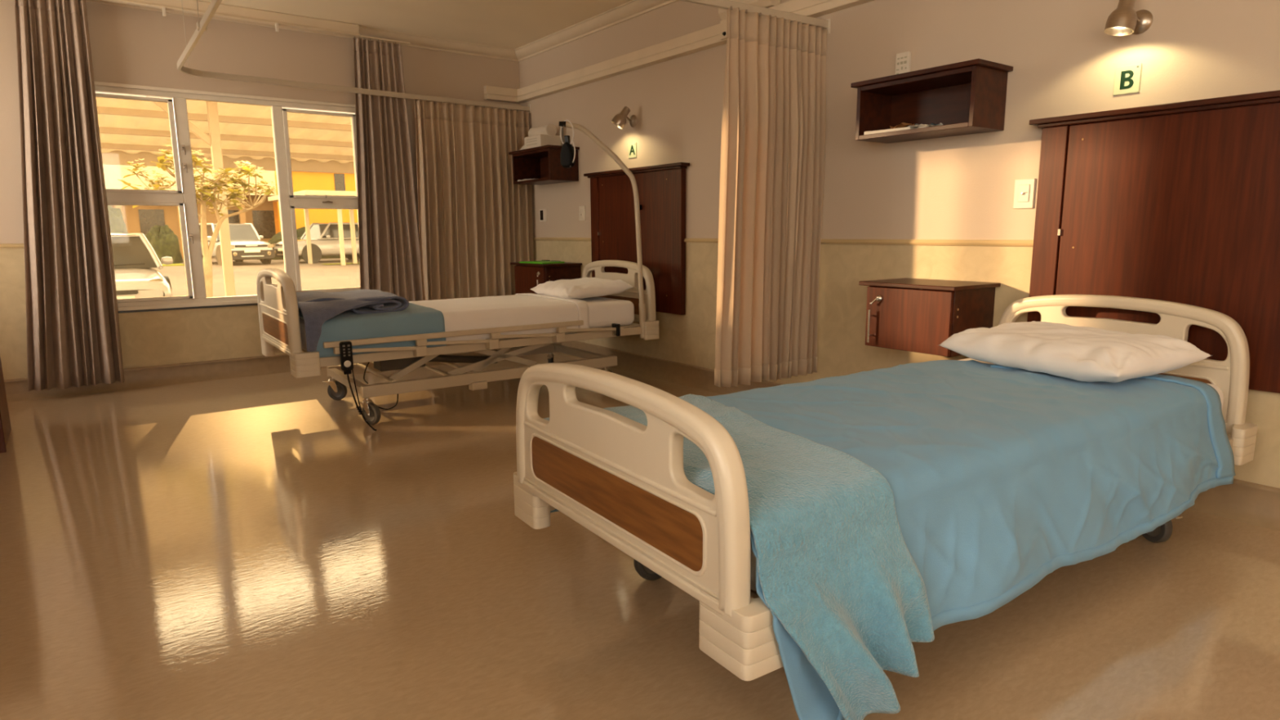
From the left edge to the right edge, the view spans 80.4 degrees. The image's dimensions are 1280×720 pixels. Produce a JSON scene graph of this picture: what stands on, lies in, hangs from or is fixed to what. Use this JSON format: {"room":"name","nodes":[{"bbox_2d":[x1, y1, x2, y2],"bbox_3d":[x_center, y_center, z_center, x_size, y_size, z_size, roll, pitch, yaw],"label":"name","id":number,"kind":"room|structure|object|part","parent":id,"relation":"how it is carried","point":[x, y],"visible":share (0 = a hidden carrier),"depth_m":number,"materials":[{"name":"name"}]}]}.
{"room":"hospital room","nodes":[
{"label":"hospital room","id":0,"kind":"room"},
{"bbox_2d":[0,0,520,379],"bbox_3d":[-2.826,-1.181,5.595,4.300,2.560,0.200,-8,12,-36],"label":"wall","id":1,"kind":"structure","parent":0,"point":[129,46],"depth_m":5.25,"materials":[{"name":"paint"}]},
{"bbox_2d":[0,243,23,248],"bbox_3d":[-4.052,-0.692,4.617,1.080,0.028,0.017,-8,12,-36],"label":"trim","id":2,"kind":"structure","parent":1,"relation":"attached to","point":[9,245],"depth_m":4.72,"materials":[{"name":"brown wood"}]},
{"bbox_2d":[93,81,360,313],"bbox_3d":[-2.931,-1.144,5.498,1.890,1.489,0.239,-8,12,-36],"label":"window","id":3,"kind":"structure","parent":1,"relation":"in","point":[184,195],"depth_m":5.33,"materials":[{"name":"paint"}]},
{"bbox_3d":[-3.389,-1.430,5.037,0.536,0.622,0.048,-8,12,-36],"label":"sash","id":4,"kind":"part","parent":3,"relation":"part of","materials":[{"name":"paint"}]},
{"bbox_3d":[-3.383,-0.734,5.157,0.536,0.660,0.048,-8,12,-36],"label":"sash","id":5,"kind":"part","parent":3,"relation":"part of","materials":[{"name":"paint"}]},
{"bbox_3d":[-3.125,-1.437,5.187,0.024,0.068,0.054,-8,12,-36],"label":"handle","id":6,"kind":"part","parent":3,"relation":"part of","materials":[{"name":"silver metal"}]},
{"bbox_3d":[-3.124,-1.319,5.207,0.024,0.068,0.054,-8,12,-36],"label":"handle","id":7,"kind":"part","parent":3,"relation":"part of","materials":[{"name":"silver metal"}]},
{"bbox_3d":[-2.934,-0.438,5.630,1.890,0.026,0.212,-8,12,-36],"label":"sill","id":8,"kind":"part","parent":3,"relation":"part of","materials":[{"name":"paint"}]},
{"bbox_3d":[-3.128,-0.845,5.282,0.024,0.068,0.054,-8,12,-36],"label":"handle","id":9,"kind":"part","parent":3,"relation":"part of","materials":[{"name":"silver metal"}]},
{"bbox_3d":[-2.410,-1.552,5.755,0.525,0.638,0.048,-8,12,-36],"label":"sash","id":10,"kind":"part","parent":3,"relation":"part of","materials":[{"name":"paint"}]},
{"bbox_3d":[-2.405,-0.859,5.873,0.525,0.650,0.048,-8,12,-36],"label":"sash","id":11,"kind":"part","parent":3,"relation":"part of","materials":[{"name":"glass"}]},
{"bbox_2d":[4,346,512,402],"bbox_3d":[-2.743,0.030,5.700,4.300,0.137,0.050,-8,12,-36],"label":"baseboard","id":12,"kind":"structure","parent":1,"relation":"attached to","point":[16,389],"depth_m":5.32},
{"bbox_2d":[85,0,519,62],"bbox_3d":[-2.749,-2.388,5.271,4.300,0.073,0.090,-8,12,-36],"label":"trim","id":13,"kind":"structure","parent":1,"relation":"attached to","point":[416,41],"depth_m":5.96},
{"bbox_2d":[195,0,632,49],"bbox_3d":[-0.212,-1.925,1.885,4.700,0.120,9.000,-8,12,-36],"label":"ceiling","id":14,"kind":"structure","parent":0,"point":[513,24],"depth_m":5.37,"materials":[{"name":"paint"}]},
{"bbox_2d":[13,0,124,391],"bbox_3d":[-3.641,-1.020,4.729,0.548,2.414,0.115,-8,12,-36],"label":"window curtain","id":15,"kind":"object","parent":14,"relation":"hanging from","point":[73,331],"visible":1,"depth_m":4.75,"materials":[{"name":"grey fabric"}]},
{"bbox_2d":[99,0,410,44],"bbox_3d":[-3.108,-2.296,4.926,3.300,0.129,0.092,-8,12,-36],"label":"rail","id":16,"kind":"object","parent":14,"relation":"attached to","point":[276,19],"visible":1,"depth_m":5.23,"materials":[{"name":"white metal"}]},
{"bbox_3d":[-3.254,-2.264,4.791,2.900,0.016,0.040,-8,12,-36],"label":"rail","id":17,"kind":"part","parent":16,"relation":"part of","materials":[{"name":"white metal"}]},
{"bbox_3d":[-1.955,-2.446,5.793,0.400,0.012,0.020,-8,12,-36],"label":"rail","id":18,"kind":"part","parent":16,"relation":"part of","materials":[{"name":"white metal"}]},
{"bbox_2d":[352,36,422,301],"bbox_3d":[-1.989,-1.242,5.961,0.556,2.415,0.093,-8,12,-38],"label":"window curtain","id":19,"kind":"object","parent":14,"relation":"hanging from","point":[389,258],"visible":0.83,"depth_m":5.91,"materials":[{"name":"grey fabric"}]},
{"bbox_2d":[177,0,831,113],"bbox_3d":[-1.055,-2.027,4.416,2.660,0.520,3.274,-8,12,-36],"label":"track","id":20,"kind":"object","parent":14,"relation":"hanging from","point":[202,26],"visible":0.99,"depth_m":4.94,"materials":[{"name":"metal"}]},
{"bbox_2d":[413,98,533,300],"bbox_3d":[-1.356,-1.183,6.333,1.047,1.820,0.099,-8,12,-38],"label":"privacy curtain","id":21,"kind":"object","parent":20,"relation":"hanging from","point":[474,222],"visible":0.79,"depth_m":6.26,"materials":[{"name":"beige fabric"}]},
{"bbox_2d":[714,5,826,387],"bbox_3d":[0.684,-0.796,3.894,0.714,1.820,0.147,-8,12,-36],"label":"privacy curtain","id":22,"kind":"object","parent":20,"relation":"hanging from","point":[773,140],"visible":1,"depth_m":3.84,"materials":[{"name":"beige fabric"}]},
{"bbox_2d":[0,352,1279,719],"bbox_3d":[-0.193,0.716,2.337,4.700,0.120,9.000,-8,12,-36],"label":"floor","id":23,"kind":"structure","parent":0,"point":[247,548],"depth_m":2.19,"materials":[{"name":"plastic"}]},
{"bbox_2d":[0,356,11,453],"bbox_3d":[-3.494,-0.193,3.584,0.647,1.300,0.584,-8,12,-36],"label":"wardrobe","id":24,"kind":"object","parent":23,"relation":"on","point":[5,423],"visible":1,"depth_m":3.87,"materials":[{"name":"brown wood"}]},
{"bbox_3d":[-3.345,-0.160,3.386,0.647,1.300,0.021,-8,12,-36],"label":"door","id":25,"kind":"part","parent":24,"relation":"part of","materials":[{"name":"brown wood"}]},
{"bbox_2d":[256,260,659,424],"bbox_3d":[-1.075,-0.195,4.830,2.296,0.849,1.014,-7,12,-35],"label":"hospital bed","id":26,"kind":"object","parent":23,"relation":"on","point":[277,304],"visible":0.84,"depth_m":4.42,"materials":[{"name":"plastic"}]},
{"bbox_3d":[-1.999,-0.177,4.188,0.036,0.111,0.722,-7,12,-35],"label":"wood panel","id":27,"kind":"part","parent":26,"relation":"part of","materials":[{"name":"laminate"}]},
{"bbox_3d":[-2.000,-0.286,4.170,0.054,0.434,0.908,-7,12,-35],"label":"footboard","id":28,"kind":"part","parent":26,"relation":"part of","materials":[{"name":"plastic"}]},
{"bbox_2d":[338,341,376,431],"bbox_3d":[-1.476,0.138,3.964,0.153,0.484,0.059,-5,11,-24],"label":"bed remote control","id":29,"kind":"object","parent":26,"relation":"hanging from","point":[345,347],"visible":1,"depth_m":3.90,"materials":[{"name":"black plastic"}]},
{"bbox_3d":[-1.456,-0.016,4.606,0.344,0.179,0.720,-7,12,-35],"label":"lifting arm","id":30,"kind":"part","parent":26,"relation":"part of","materials":[{"name":"paint"}]},
{"bbox_3d":[-0.983,-0.137,4.301,1.540,0.065,0.034,-7,12,-35],"label":"rail","id":31,"kind":"part","parent":26,"relation":"part of","materials":[{"name":"metal"}]},
{"bbox_3d":[-1.084,-0.152,4.851,2.182,0.062,0.922,-7,12,-35],"label":"bed frame","id":32,"kind":"part","parent":26,"relation":"part of","materials":[{"name":"paint"}]},
{"bbox_2d":[299,297,634,351],"bbox_3d":[-1.116,-0.266,4.810,2.060,0.164,0.880,-7,12,-35],"label":"mattress","id":33,"kind":"object","parent":26,"relation":"on","point":[603,312],"visible":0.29,"depth_m":4.93,"materials":[{"name":"white fabric"}]},
{"bbox_2d":[298,293,589,341],"bbox_3d":[-1.260,-0.259,4.707,1.667,0.190,0.916,-7,12,-35],"label":"sheet","id":34,"kind":"object","parent":33,"relation":"on","point":[524,308],"visible":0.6,"depth_m":4.61,"materials":[{"name":"white fabric"}]},
{"bbox_2d":[298,302,446,357],"bbox_3d":[-1.652,-0.206,4.433,0.721,0.202,0.937,-7,12,-35],"label":"bedspread","id":35,"kind":"object","parent":34,"relation":"on","point":[415,319],"visible":0.39,"depth_m":4.08,"materials":[{"name":"blue fabric"}]},
{"bbox_2d":[296,288,408,351],"bbox_3d":[-1.677,-0.256,4.297,0.631,0.263,0.851,-7,12,-35],"label":"folded blanket","id":36,"kind":"object","parent":35,"relation":"on","point":[316,308],"visible":0.96,"depth_m":4.04,"materials":[{"name":"blue fabric"}]},
{"bbox_2d":[530,276,633,298],"bbox_3d":[-0.413,-0.501,5.218,0.493,0.125,0.634,-6,11,-30],"label":"pillow","id":37,"kind":"object","parent":33,"relation":"on","point":[584,287],"visible":0.97,"depth_m":5.02,"materials":[{"name":"white fabric"}]},
{"bbox_3d":[-1.052,0.057,4.900,1.660,0.099,0.805,-7,12,-35],"label":"frame","id":38,"kind":"part","parent":26,"relation":"part of","materials":[{"name":"paint"}]},
{"bbox_3d":[-1.065,-0.061,4.880,0.304,0.197,0.720,-7,12,-35],"label":"lifting arm","id":39,"kind":"part","parent":26,"relation":"part of","materials":[{"name":"paint"}]},
{"bbox_3d":[-0.992,-0.070,4.931,0.804,0.192,0.720,-7,12,-35],"label":"lifting arm","id":40,"kind":"part","parent":26,"relation":"part of","materials":[{"name":"paint"}]},
{"bbox_3d":[-1.024,-0.066,4.908,0.484,0.191,0.720,-7,12,-35],"label":"lifting arm","id":41,"kind":"part","parent":26,"relation":"part of","materials":[{"name":"paint"}]},
{"bbox_2d":[559,121,645,337],"bbox_3d":[-0.236,-0.832,4.946,0.550,1.394,0.047,-1,10,-4],"label":"pole","id":42,"kind":"object","parent":26,"relation":"attached to","point":[642,305],"visible":1,"depth_m":4.93,"materials":[{"name":"metal"}]},
{"bbox_2d":[560,120,575,168],"bbox_3d":[-0.459,-1.376,4.828,0.112,0.297,0.049,5,11,27],"label":"grip","id":43,"kind":"object","parent":42,"relation":"hanging from","point":[567,155],"visible":1,"depth_m":4.82,"materials":[{"name":"black plastic"}]},
{"bbox_3d":[-0.171,-0.409,5.466,0.036,0.111,0.722,-7,12,-35],"label":"wood panel","id":44,"kind":"part","parent":26,"relation":"part of","materials":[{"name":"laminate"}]},
{"bbox_3d":[-0.172,-0.509,5.449,0.054,0.416,0.908,-7,12,-35],"label":"headboard","id":45,"kind":"part","parent":26,"relation":"part of","materials":[{"name":"plastic"}]},
{"bbox_2d":[513,294,1257,680],"bbox_3d":[0.864,0.252,2.332,2.296,0.781,0.980,-7,12,-33],"label":"hospital bed","id":46,"kind":"object","parent":23,"relation":"on","point":[623,479],"visible":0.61,"depth_m":1.62,"materials":[{"name":"plastic"}]},
{"bbox_3d":[-0.069,0.297,1.708,0.036,0.111,0.722,-7,12,-33],"label":"wood panel","id":47,"kind":"part","parent":46,"relation":"part of","materials":[{"name":"laminate"}]},
{"bbox_3d":[-0.070,0.215,1.694,0.054,0.378,0.908,-7,12,-33],"label":"footboard","id":48,"kind":"part","parent":46,"relation":"part of","materials":[{"name":"plastic"}]},
{"bbox_2d":[750,358,1223,591],"bbox_3d":[0.858,0.209,2.320,2.120,0.164,0.850,-7,12,-33],"label":"mattress","id":49,"kind":"object","parent":46,"relation":"on","point":[753,558],"visible":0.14,"depth_m":1.42,"materials":[{"name":"white fabric"}]},
{"bbox_2d":[550,360,1235,719],"bbox_3d":[0.807,0.340,2.285,2.020,0.479,1.028,-7,12,-33],"label":"bedspread","id":50,"kind":"object","parent":49,"relation":"on","point":[1001,479],"visible":0.68,"depth_m":1.97,"materials":[{"name":"blue fabric"}]},
{"bbox_2d":[543,394,934,719],"bbox_3d":[0.190,0.396,1.842,0.515,0.452,1.124,-7,12,-33],"label":"fleece blanket","id":51,"kind":"object","parent":50,"relation":"on","point":[837,568],"visible":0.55,"depth_m":1.45,"materials":[{"name":"blue fabric"}]},
{"bbox_2d":[938,320,1212,382],"bbox_3d":[1.514,-0.045,2.703,0.473,0.143,0.714,-5,11,-24],"label":"pillow","id":52,"kind":"object","parent":50,"relation":"on","point":[1080,353],"visible":1,"depth_m":2.52,"materials":[{"name":"white fabric"}]},
{"bbox_3d":[1.796,-0.033,2.914,0.054,0.429,0.908,-7,12,-33],"label":"headboard","id":53,"kind":"part","parent":46,"relation":"part of","materials":[{"name":"plastic"}]},
{"bbox_3d":[1.796,0.074,2.932,0.036,0.111,0.722,-7,12,-33],"label":"wood panel","id":54,"kind":"part","parent":46,"relation":"part of","materials":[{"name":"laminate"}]},
{"bbox_3d":[0.865,0.326,2.344,2.182,0.062,0.922,-7,12,-33],"label":"bed frame","id":55,"kind":"part","parent":46,"relation":"part of","materials":[{"name":"paint"}]},
{"bbox_2d":[519,0,1279,488],"bbox_3d":[1.603,-0.844,3.431,0.200,2.560,9.000,-8,12,-36],"label":"wall","id":56,"kind":"structure","parent":0,"point":[1062,58],"depth_m":3.69,"materials":[{"name":"paint"}]},
{"bbox_2d":[539,208,546,222],"bbox_3d":[-0.833,-1.244,6.512,0.010,0.106,0.110,-8,12,-36],"label":"wall socket","id":57,"kind":"object","parent":56,"relation":"attached to","point":[543,214],"visible":1,"depth_m":6.50,"materials":[{"name":"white plastic"}]},
{"bbox_2d":[508,145,579,185],"bbox_3d":[-0.784,-1.573,6.152,0.283,0.260,0.660,-8,12,-36],"label":"wall shelf","id":58,"kind":"object","parent":56,"relation":"attached to","point":[542,164],"visible":0.95,"depth_m":6.14,"materials":[{"name":"brown wood"}]},
{"bbox_2d":[524,124,560,149],"bbox_3d":[-0.792,-1.799,6.141,0.192,0.188,0.300,-8,12,-36],"label":"folded towels","id":59,"kind":"object","parent":58,"relation":"on","point":[541,135],"visible":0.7,"depth_m":6.05,"materials":[{"name":"white fabric"}]},
{"bbox_3d":[-0.674,-1.578,6.234,0.009,0.200,0.576,-8,12,-36],"label":"panel","id":60,"kind":"part","parent":58,"relation":"part of","materials":[{"name":"brown wood"}]},
{"bbox_2d":[510,262,582,293],"bbox_3d":[-0.779,-0.653,6.227,0.382,0.288,0.545,-8,12,-36],"label":"bedside cabinet","id":61,"kind":"object","parent":56,"relation":"attached to","point":[527,276],"visible":0.71,"depth_m":6.07,"materials":[{"name":"brown wood"}]},
{"bbox_3d":[-0.893,-0.628,6.142,0.018,0.260,0.487,-8,12,-36],"label":"door","id":62,"kind":"part","parent":61,"relation":"part of","materials":[{"name":"brown wood"}]},
{"bbox_2d":[519,260,564,263],"bbox_3d":[-0.797,-0.793,6.152,0.220,0.012,0.320,-9,13,-43],"label":"folder","id":63,"kind":"object","parent":61,"relation":"on","point":[537,261],"visible":1,"depth_m":6.10,"materials":[{"name":"green plastic"}]},
{"bbox_2d":[578,205,585,220],"bbox_3d":[-0.463,-1.163,6.014,0.016,0.114,0.084,-8,12,-36],"label":"light switch","id":64,"kind":"object","parent":56,"relation":"attached to","point":[581,209],"visible":1,"depth_m":6.00,"materials":[{"name":"white plastic"}]},
{"bbox_2d":[514,0,679,62],"bbox_3d":[1.478,-2.054,3.137,0.090,0.073,8.600,-8,12,-36],"label":"trim","id":65,"kind":"structure","parent":56,"relation":"attached to","point":[634,8],"depth_m":5.57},
{"bbox_2d":[611,106,636,128],"bbox_3d":[-0.115,-1.685,5.287,0.201,0.153,0.128,-8,12,-36],"label":"wall lamp","id":66,"kind":"object","parent":56,"relation":"attached to","point":[619,120],"visible":1,"depth_m":5.23,"materials":[{"name":"silver metal"}]},
{"bbox_2d":[628,142,636,158],"bbox_3d":[-0.054,-1.492,5.403,0.007,0.101,0.094,-8,12,-36],"label":"letter sign","id":67,"kind":"object","parent":56,"relation":"attached to","point":[632,147],"visible":1,"depth_m":5.40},
{"bbox_2d":[583,162,689,315],"bbox_3d":[-0.051,-0.865,5.454,0.074,0.995,1.173,-8,12,-36],"label":"headboard panel","id":68,"kind":"object","parent":56,"relation":"attached to","point":[661,188],"visible":0.66,"depth_m":5.28,"materials":[{"name":"brown wood"}]},
{"bbox_3d":[-0.054,-1.339,5.373,0.074,0.034,1.173,-8,12,-36],"label":"cap moulding","id":69,"kind":"part","parent":68,"relation":"part of","materials":[{"name":"brown wood"}]},
{"bbox_2d":[483,0,875,103],"bbox_3d":[1.378,-1.716,3.117,0.345,0.110,8.600,-8,12,-36],"label":"trim","id":70,"kind":"structure","parent":56,"relation":"attached to","point":[708,37],"depth_m":5.10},
{"bbox_2d":[718,0,780,39],"bbox_3d":[0.617,-1.982,4.318,0.099,0.230,0.400,-8,12,-36],"label":"curtain rail","id":71,"kind":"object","parent":56,"relation":"attached to","point":[722,13],"depth_m":4.31,"materials":[{"name":"metal"}]},
{"bbox_2d":[533,237,1033,246],"bbox_3d":[1.519,-0.528,3.419,0.017,0.028,8.600,-8,12,-36],"label":"trim","id":72,"kind":"structure","parent":56,"relation":"attached to","point":[857,242],"depth_m":3.70,"materials":[{"name":"brown wood"}]},
{"bbox_2d":[895,51,911,74],"bbox_3d":[1.255,-1.389,3.618,0.022,0.146,0.072,-8,12,-36],"label":"notice","id":73,"kind":"object","parent":56,"relation":"attached to","point":[903,60],"visible":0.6,"depth_m":3.60,"materials":[{"name":"white paper"}]},
{"bbox_2d":[552,340,1279,531],"bbox_3d":[1.512,0.364,3.562,0.050,0.137,8.600,-8,12,-36],"label":"baseboard","id":74,"kind":"structure","parent":56,"relation":"attached to","point":[1243,501],"depth_m":2.82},
{"bbox_2d":[858,278,1000,357],"bbox_3d":[1.303,-0.204,3.461,0.382,0.303,0.482,-8,12,-36],"label":"bedside cabinet","id":75,"kind":"object","parent":56,"relation":"attached to","point":[917,315],"visible":0.99,"depth_m":3.33,"materials":[{"name":"brown wood"}]},
{"bbox_3d":[1.066,-0.158,3.502,0.040,0.151,0.012,-8,12,-36],"label":"handle","id":76,"kind":"part","parent":75,"relation":"part of","materials":[{"name":"silver metal"}]},
{"bbox_3d":[1.189,-0.178,3.376,0.018,0.275,0.424,-8,12,-36],"label":"door","id":77,"kind":"part","parent":75,"relation":"part of","materials":[{"name":"brown wood"}]},
{"bbox_2d":[850,58,1013,143],"bbox_3d":[1.287,-1.143,3.406,0.271,0.260,0.634,-8,12,-36],"label":"wall shelf","id":78,"kind":"object","parent":56,"relation":"attached to","point":[968,97],"visible":1,"depth_m":3.41,"materials":[{"name":"brown wood"}]},
{"bbox_2d":[863,126,915,134],"bbox_3d":[1.190,-1.062,3.532,0.160,0.016,0.230,-9,13,-43],"label":"magazine","id":79,"kind":"object","parent":78,"relation":"on","point":[909,127],"visible":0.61,"depth_m":3.47,"materials":[{"name":"white paper"}]},
{"bbox_2d":[889,122,914,128],"bbox_3d":[1.236,-1.097,3.573,0.100,0.037,0.120,4,11,24],"label":"brochure","id":80,"kind":"object","parent":79,"relation":"on","point":[903,124],"visible":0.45,"depth_m":3.55,"materials":[{"name":"orange paper"}]},
{"bbox_2d":[906,123,937,128],"bbox_3d":[1.297,-1.065,3.486,0.140,0.032,0.130,-5,11,-25],"label":"brochure","id":81,"kind":"object","parent":78,"relation":"on","point":[933,124],"visible":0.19,"depth_m":3.44,"materials":[{"name":"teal paper"}]},
{"bbox_2d":[911,123,942,128],"bbox_3d":[1.275,-1.045,3.393,0.100,0.028,0.120,-4,10,-22],"label":"pile","id":82,"kind":"object","parent":78,"relation":"on","point":[921,126],"visible":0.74,"depth_m":3.35,"materials":[{"name":"white paper"}]},
{"bbox_3d":[1.393,-1.147,3.485,0.009,0.200,0.550,-8,12,-36],"label":"panel","id":83,"kind":"part","parent":78,"relation":"part of","materials":[{"name":"brown wood"}]},
{"bbox_2d":[1013,178,1035,208],"bbox_3d":[1.633,-0.707,3.227,0.020,0.124,0.086,-8,12,-36],"label":"light switch","id":84,"kind":"object","parent":56,"relation":"attached to","point":[1024,188],"visible":1,"depth_m":3.22,"materials":[{"name":"white plastic"}]},
{"bbox_2d":[1112,63,1142,95],"bbox_3d":[1.850,-1.064,2.877,0.007,0.103,0.090,-8,12,-36],"label":"letter sign","id":85,"kind":"object","parent":56,"relation":"attached to","point":[1126,78],"visible":1,"depth_m":2.87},
{"bbox_2d":[1104,0,1152,35],"bbox_3d":[1.783,-1.265,2.772,0.196,0.154,0.098,-8,12,-36],"label":"wall lamp","id":86,"kind":"object","parent":56,"relation":"attached to","point":[1124,20],"visible":1,"depth_m":2.74,"materials":[{"name":"silver metal"}]},
{"bbox_3d":[1.744,-1.260,2.744,0.100,0.154,0.097,-8,12,-36],"label":"lamp shade","id":87,"kind":"part","parent":86,"relation":"part of","materials":[{"name":"silver metal"}]},
{"bbox_2d":[1026,90,1279,393],"bbox_3d":[1.987,-0.420,2.748,0.074,0.999,1.190,-8,12,-36],"label":"headboard panel","id":88,"kind":"object","parent":56,"relation":"attached to","point":[1179,202],"visible":0.71,"depth_m":2.78,"materials":[{"name":"brown wood"}]},
{"bbox_3d":[1.983,-0.895,2.667,0.074,0.034,1.190,-8,12,-36],"label":"cap moulding","id":89,"kind":"part","parent":88,"relation":"part of","materials":[{"name":"brown wood"}]},
{"label":"outside","id":90,"kind":"structure","parent":0,"visible":0},
{"bbox_2d":[152,257,359,297],"bbox_3d":[-18.009,-5.141,37.828,70.000,0.525,70.000,-8,12,-36],"label":"ground","id":91,"kind":"structure","parent":90,"point":[317,275],"depth_m":23.78,"materials":[{"name":"beige concrete"}]},
{"bbox_2d":[107,205,128,235],"bbox_3d":[-18.047,-4.132,24.428,3.110,2.687,2.531,-8,12,-36],"label":"shrub","id":92,"kind":"object","parent":91,"relation":"on","point":[117,224],"visible":0.06,"depth_m":24.39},
{"bbox_2d":[111,232,173,298],"bbox_3d":[-9.731,-1.572,13.732,2.060,1.442,3.979,-8,12,-39],"label":"car","id":93,"kind":"object","parent":91,"relation":"on","point":[135,259],"visible":0.33,"depth_m":13.23,"materials":[{"name":"white paint"}]},
{"bbox_3d":[-8.473,-0.975,12.287,0.480,0.100,0.030,-8,12,-39],"label":"number plate","id":94,"kind":"part","parent":93,"relation":"part of","materials":[{"name":"white plastic"}]},
{"bbox_2d":[115,289,137,294],"bbox_3d":[-8.512,-1.091,12.314,0.600,0.070,0.060,-8,12,-39],"label":"grille","id":95,"kind":"object","parent":93,"relation":"attached to","point":[118,291],"depth_m":12.39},
{"bbox_2d":[160,256,173,264],"bbox_3d":[-8.633,-1.799,13.777,0.257,0.158,0.146,-8,12,-39],"label":"mirror","id":96,"kind":"object","parent":93,"relation":"attached to","point":[165,260],"depth_m":13.75,"materials":[{"name":"white paint"}]},
{"bbox_2d":[162,262,184,266],"bbox_3d":[-23.687,-3.259,27.361,12.200,0.128,3.300,-8,12,-36],"label":"lawn","id":97,"kind":"structure","parent":91,"relation":"on","point":[176,264],"depth_m":29.47,"materials":[{"name":"plant"}]},
{"bbox_2d":[144,224,183,263],"bbox_3d":[-19.195,-4.651,30.413,1.312,1.528,1.249,-4,10,-18],"label":"shrub","id":98,"kind":"object","parent":97,"relation":"on","point":[163,241],"visible":0.77,"depth_m":30.16,"materials":[{"name":"green plant"}]},
{"bbox_2d":[102,164,279,258],"bbox_3d":[-20.295,-8.310,40.381,27.000,5.400,7.200,-8,12,-36],"label":"building","id":99,"kind":"structure","parent":91,"relation":"on","point":[264,217],"depth_m":36.04,"materials":[{"name":"paint"}]},
{"bbox_3d":[-23.467,-6.018,34.230,0.240,3.000,0.240,-8,12,-36],"label":"veranda post","id":100,"kind":"part","parent":99,"relation":"part of","materials":[{"name":"white paint"}]},
{"bbox_3d":[-21.541,-6.273,35.638,0.240,3.000,0.240,-8,12,-36],"label":"veranda post","id":101,"kind":"part","parent":99,"relation":"part of","materials":[{"name":"paint"}]},
{"bbox_3d":[-19.454,-6.549,37.164,0.240,3.000,0.240,-8,12,-36],"label":"veranda post","id":102,"kind":"part","parent":99,"relation":"part of","materials":[{"name":"paint"}]},
{"bbox_3d":[-17.553,-7.028,39.589,2.800,3.000,0.060,-8,12,-36],"label":"yellow panel","id":103,"kind":"part","parent":99,"relation":"part of","materials":[{"name":"paint"}]},
{"bbox_2d":[118,139,277,297],"bbox_3d":[-4.768,-1.183,8.449,1.625,2.426,1.361,-8,12,-36],"label":"frangipani tree","id":104,"kind":"object","parent":91,"relation":"on","point":[235,192],"visible":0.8,"depth_m":8.30,"materials":[{"name":"green plant"}]},
{"bbox_2d":[95,92,354,296],"bbox_3d":[-4.296,-2.482,13.163,10.001,3.322,7.880,-8,12,-36],"label":"carport","id":105,"kind":"object","parent":91,"relation":"on","point":[131,131],"visible":0.13,"depth_m":12.07,"materials":[{"name":"paint"}]},
{"bbox_3d":[-5.371,-1.768,9.770,0.110,3.073,0.110,-8,12,-36],"label":"post","id":106,"kind":"part","parent":105,"relation":"part of","materials":[{"name":"metal"}]},
{"bbox_2d":[199,222,275,265],"bbox_3d":[-16.800,-4.748,31.066,4.379,1.712,2.160,8,13,41],"label":"suv","id":107,"kind":"object","parent":91,"relation":"on","point":[243,237],"visible":0.63,"depth_m":30.09,"materials":[{"name":"white paint"}]},
{"bbox_2d":[235,244,267,247],"bbox_3d":[-15.227,-4.463,29.681,0.060,0.090,1.210,8,13,41],"label":"grille","id":108,"kind":"object","parent":107,"relation":"attached to","point":[236,246],"depth_m":29.65,"materials":[{"name":"silver metal"}]},
{"bbox_3d":[-15.179,-4.269,29.672,0.025,0.110,0.600,8,13,41],"label":"number plate","id":109,"kind":"part","parent":107,"relation":"part of","materials":[{"name":"white metal"}]},
{"bbox_2d":[267,226,346,259],"bbox_3d":[-15.280,-5.608,36.062,5.465,1.521,1.333,-8,12,-36],"label":"hedge","id":110,"kind":"object","parent":91,"relation":"on","point":[277,237],"visible":0.11,"depth_m":35.15,"materials":[{"name":"green plant"}]},
{"bbox_2d":[267,190,357,265],"bbox_3d":[-11.361,-5.643,32.649,7.100,2.801,6.600,-8,12,-36],"label":"carport","id":111,"kind":"object","parent":91,"relation":"on","point":[312,193],"visible":0.44,"depth_m":29.29,"materials":[{"name":"paint"}]},
{"bbox_3d":[-13.355,-5.173,30.468,0.140,2.604,0.140,-8,12,-36],"label":"post","id":112,"kind":"part","parent":111,"relation":"part of","materials":[{"name":"paint"}]},
{"bbox_3d":[-11.497,-4.949,29.127,0.140,2.621,0.140,-8,12,-36],"label":"post","id":113,"kind":"part","parent":111,"relation":"part of","materials":[{"name":"paint"}]},
{"bbox_3d":[-11.428,-5.129,30.159,0.140,2.615,0.140,-8,12,-36],"label":"post","id":114,"kind":"part","parent":111,"relation":"part of","materials":[{"name":"metal"}]},
{"bbox_2d":[272,222,359,263],"bbox_3d":[-13.368,-5.081,32.826,2.160,1.712,4.379,8,13,40],"label":"suv","id":115,"kind":"object","parent":91,"relation":"on","point":[325,241],"visible":0.44,"depth_m":31.95,"materials":[{"name":"white paint"}]},
{"bbox_2d":[274,170,358,231],"bbox_3d":[-15.562,-7.464,38.150,4.800,4.450,0.700,-8,12,-36],"label":"building","id":116,"kind":"structure","parent":91,"relation":"on","point":[301,181],"depth_m":37.70,"materials":[{"name":"paint"}]},
{"bbox_2d":[322,262,359,264],"bbox_3d":[-11.081,-3.958,30.866,3.500,0.006,0.800,-8,12,-36],"label":"lawn","id":117,"kind":"structure","parent":91,"relation":"on","point":[339,263],"depth_m":29.93,"materials":[{"name":"green plant"}]}
]}

